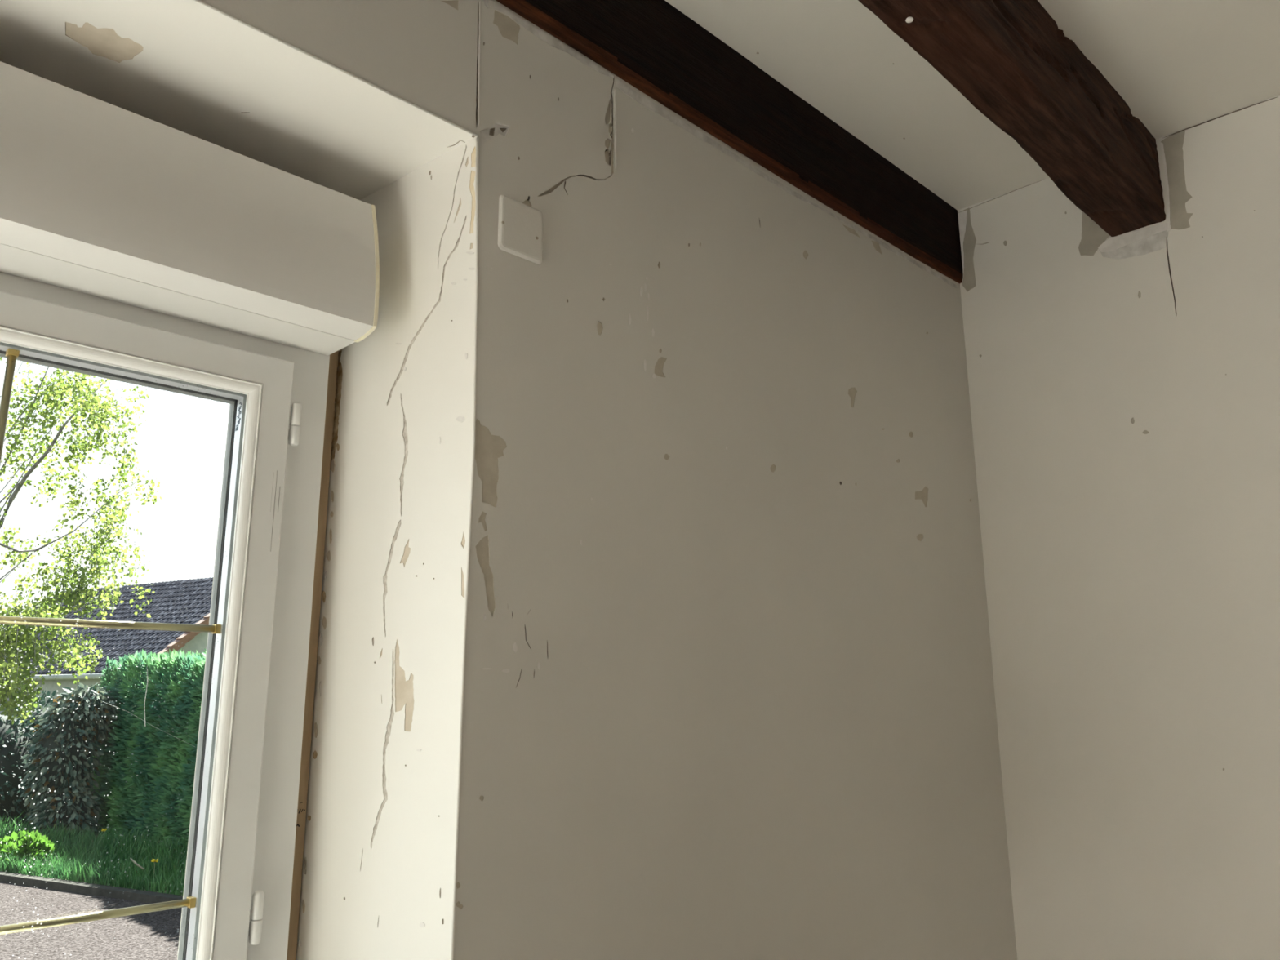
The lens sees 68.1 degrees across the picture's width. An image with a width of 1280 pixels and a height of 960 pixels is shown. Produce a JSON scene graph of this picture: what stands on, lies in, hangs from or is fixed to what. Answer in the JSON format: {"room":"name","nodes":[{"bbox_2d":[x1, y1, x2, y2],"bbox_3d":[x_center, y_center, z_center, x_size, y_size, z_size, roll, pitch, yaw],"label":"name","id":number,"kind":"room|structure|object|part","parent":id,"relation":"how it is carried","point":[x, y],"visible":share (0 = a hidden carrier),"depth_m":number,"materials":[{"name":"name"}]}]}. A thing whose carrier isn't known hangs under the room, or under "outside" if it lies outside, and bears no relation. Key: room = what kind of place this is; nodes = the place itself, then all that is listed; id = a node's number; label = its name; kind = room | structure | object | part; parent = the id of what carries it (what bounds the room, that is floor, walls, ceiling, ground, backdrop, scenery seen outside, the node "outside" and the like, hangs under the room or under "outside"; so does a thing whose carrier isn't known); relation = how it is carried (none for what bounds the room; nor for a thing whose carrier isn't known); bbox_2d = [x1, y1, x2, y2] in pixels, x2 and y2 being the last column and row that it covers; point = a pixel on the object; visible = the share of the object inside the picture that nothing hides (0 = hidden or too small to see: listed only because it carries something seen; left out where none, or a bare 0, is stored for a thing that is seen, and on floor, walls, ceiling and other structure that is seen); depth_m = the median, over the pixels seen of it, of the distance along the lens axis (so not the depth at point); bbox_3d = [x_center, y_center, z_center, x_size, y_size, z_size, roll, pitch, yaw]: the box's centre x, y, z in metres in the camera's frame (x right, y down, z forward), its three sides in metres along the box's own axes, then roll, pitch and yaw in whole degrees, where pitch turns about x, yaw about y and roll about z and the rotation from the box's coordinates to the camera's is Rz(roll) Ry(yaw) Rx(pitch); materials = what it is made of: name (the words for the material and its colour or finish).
{"room":"empty room","nodes":[
{"label":"empty room","id":0,"kind":"room"},
{"bbox_2d":[0,881,182,959],"bbox_3d":[-10.518,4.133,10.021,120.000,0.250,150.000,12,-18,-43],"label":"gravel drive","id":1,"kind":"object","parent":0,"point":[153,935],"depth_m":6.84,"materials":[{"name":"grey gravel"}]},
{"bbox_2d":[0,871,182,903],"bbox_3d":[-11.924,4.402,11.772,36.495,0.110,0.100,-7,-14,26],"label":"kerb","id":2,"kind":"object","parent":1,"relation":"on","point":[129,894],"depth_m":8.15,"materials":[{"name":"concrete"}]},
{"bbox_2d":[0,813,188,895],"bbox_3d":[-2.766,8.265,29.156,36.495,0.045,39.950,-7,-14,26],"label":"ground","id":3,"kind":"structure","parent":0,"point":[97,829],"depth_m":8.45,"materials":[{"name":"green plant"}]},
{"bbox_2d":[0,829,55,866],"bbox_3d":[-6.243,3.656,9.349,1.353,0.439,0.507,-7,-14,28],"label":"leafy weed","id":4,"kind":"object","parent":3,"relation":"on","point":[32,842],"visible":0.75,"depth_m":9.11,"materials":[{"name":"green plant"}]},
{"bbox_2d":[0,688,93,829],"bbox_3d":[-8.400,3.552,11.904,3.458,1.864,2.259,8,-15,-34],"label":"shrub","id":5,"kind":"object","parent":3,"relation":"on","point":[14,738],"visible":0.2,"depth_m":11.58,"materials":[{"name":"green plant"}]},
{"bbox_2d":[19,682,119,841],"bbox_3d":[-6.688,3.345,11.151,0.988,1.899,1.144,12,-18,-43],"label":"variegated shrub","id":6,"kind":"object","parent":3,"relation":"on","point":[60,780],"visible":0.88,"depth_m":10.95,"materials":[{"name":"green plant"}]},
{"bbox_2d":[0,356,161,724],"bbox_3d":[-5.397,-0.035,8.909,2.826,7.359,2.194,-7,-14,27],"label":"birch tree","id":7,"kind":"object","parent":3,"relation":"on","point":[10,646],"visible":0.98,"depth_m":8.77,"materials":[{"name":"green plant"}]},
{"bbox_2d":[0,577,213,715],"bbox_3d":[-18.567,8.066,34.542,15.280,8.657,7.211,-7,-14,28],"label":"house","id":8,"kind":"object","parent":3,"relation":"on","point":[188,602],"visible":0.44,"depth_m":32.05,"materials":[{"name":"tile"}]},
{"bbox_2d":[129,857,144,869],"bbox_3d":[-4.349,3.318,8.191,0.157,0.093,0.018,-4,-13,14],"label":"dry stalk","id":9,"kind":"object","parent":3,"relation":"on","point":[131,859],"visible":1,"depth_m":8.18,"materials":[{"name":"beige plant"}]},
{"bbox_2d":[88,648,206,856],"bbox_3d":[-3.730,2.769,9.538,1.351,2.319,8.489,12,-18,-43],"label":"conifer hedge","id":10,"kind":"object","parent":3,"relation":"on","point":[147,777],"visible":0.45,"depth_m":10.57,"materials":[{"name":"green plant"}]},
{"bbox_2d":[151,858,158,874],"bbox_3d":[-4.227,3.409,8.234,0.060,0.227,0.065,0,-13,-1],"label":"dandelion","id":11,"kind":"object","parent":3,"relation":"on","point":[153,860],"visible":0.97,"depth_m":8.25,"materials":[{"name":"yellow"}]},
{"bbox_2d":[177,404,230,959],"bbox_3d":[-1.922,0.241,-0.172,7.298,3.072,0.129,12,-18,-43],"label":"window frame","id":12,"kind":"structure","parent":0,"point":[229,404],"depth_m":1.26,"materials":[{"name":"white plastic"}]},
{"bbox_2d":[0,0,475,199],"bbox_3d":[-0.810,-0.517,0.813,1.404,0.004,0.300,12,-18,-43],"label":"wall","id":13,"kind":"structure","parent":0,"point":[188,67],"depth_m":1.09,"materials":[{"name":"paint"}]},
{"bbox_2d":[193,0,477,136],"bbox_3d":[-0.705,-0.539,0.709,1.404,0.003,0.003,12,-18,-43],"label":"trim","id":14,"kind":"structure","parent":13,"relation":"attached to","point":[200,2],"depth_m":1.05,"materials":[{"name":"paint"}]},
{"bbox_2d":[296,136,477,959],"bbox_3d":[-0.317,0.216,1.141,0.303,1.285,0.012,-10,-16,36],"label":"wall","id":15,"kind":"structure","parent":0,"point":[378,868],"depth_m":1.15,"materials":[{"name":"paint"}]},
{"bbox_2d":[286,351,337,959],"bbox_3d":[-0.433,0.336,1.193,0.026,1.065,0.028,12,-18,-43],"label":"batten","id":16,"kind":"object","parent":15,"relation":"attached to","point":[323,500],"visible":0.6,"depth_m":1.21,"materials":[{"name":"brown"}]},
{"bbox_2d":[449,137,479,959],"bbox_3d":[-0.198,0.197,1.052,0.014,1.282,0.004,12,-18,-43],"label":"trim","id":17,"kind":"structure","parent":15,"relation":"attached to","point":[464,649],"depth_m":1.08,"materials":[{"name":"paint"}]},
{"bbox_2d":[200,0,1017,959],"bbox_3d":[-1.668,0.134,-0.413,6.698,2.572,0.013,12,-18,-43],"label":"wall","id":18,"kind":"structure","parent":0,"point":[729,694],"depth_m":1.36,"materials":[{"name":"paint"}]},
{"bbox_2d":[497,195,543,264],"bbox_3d":[-0.151,-0.321,1.214,0.071,0.076,0.005,12,-18,-43],"label":"plate","id":19,"kind":"object","parent":18,"relation":"attached to","point":[520,225],"visible":1,"depth_m":1.21,"materials":[{"name":"paint"}]},
{"bbox_2d":[664,0,1279,210],"bbox_3d":[-0.624,-1.323,-1.176,6.698,0.072,3.019,12,-18,-43],"label":"ceiling","id":20,"kind":"structure","parent":0,"point":[1177,65],"depth_m":1.65,"materials":[{"name":"paint"}]},
{"bbox_2d":[495,0,963,284],"bbox_3d":[-1.719,-1.024,-0.105,6.697,0.198,0.161,12,-18,-43],"label":"ceiling beam","id":21,"kind":"structure","parent":20,"relation":"attached to","point":[651,46],"depth_m":1.62,"materials":[{"name":"brown wood"}]},
{"bbox_2d":[857,0,1165,236],"bbox_3d":[-1.402,-1.096,-0.418,6.698,0.199,0.110,12,-18,-43],"label":"ceiling beam","id":22,"kind":"structure","parent":20,"relation":"attached to","point":[1010,60],"depth_m":1.51,"materials":[{"name":"brown wood"}]},
{"bbox_2d":[957,94,1279,959],"bbox_3d":[1.776,0.400,0.839,0.007,2.572,3.000,12,-18,-43],"label":"wall","id":23,"kind":"structure","parent":0,"point":[1124,389],"depth_m":1.77,"materials":[{"name":"paint"}]},
{"bbox_3d":[-1.771,0.208,-0.313,6.710,2.672,0.289,12,-18,-43],"label":"wall","id":24,"kind":"structure","parent":0,"visible":0},
{"bbox_2d":[0,271,329,959],"bbox_3d":[-0.894,0.220,0.716,1.318,1.085,0.081,12,-18,-43],"label":"window","id":25,"kind":"structure","parent":24,"relation":"in","point":[236,903],"depth_m":1.11,"materials":[{"name":"white plastic"}]},
{"bbox_2d":[0,61,379,355],"bbox_3d":[-0.836,-0.360,0.787,1.308,0.182,0.127,12,-18,-43],"label":"box","id":26,"kind":"object","parent":25,"relation":"attached to","point":[100,198],"visible":1,"depth_m":1.04,"materials":[{"name":"plastic"}]},
{"bbox_3d":[-0.854,-0.273,0.785,1.307,0.009,0.079,12,-18,-43],"label":"underside panel","id":27,"kind":"part","parent":26,"relation":"part of","materials":[{"name":"plastic"}]},
{"bbox_3d":[-0.440,0.501,1.072,0.013,0.028,0.012,12,-18,-43],"label":"hinge arm","id":28,"kind":"part","parent":25,"relation":"part of","materials":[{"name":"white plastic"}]},
{"bbox_3d":[-0.443,-0.064,1.200,0.013,0.027,0.012,12,-18,-43],"label":"hinge arm","id":29,"kind":"part","parent":25,"relation":"part of","materials":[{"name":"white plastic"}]}
]}

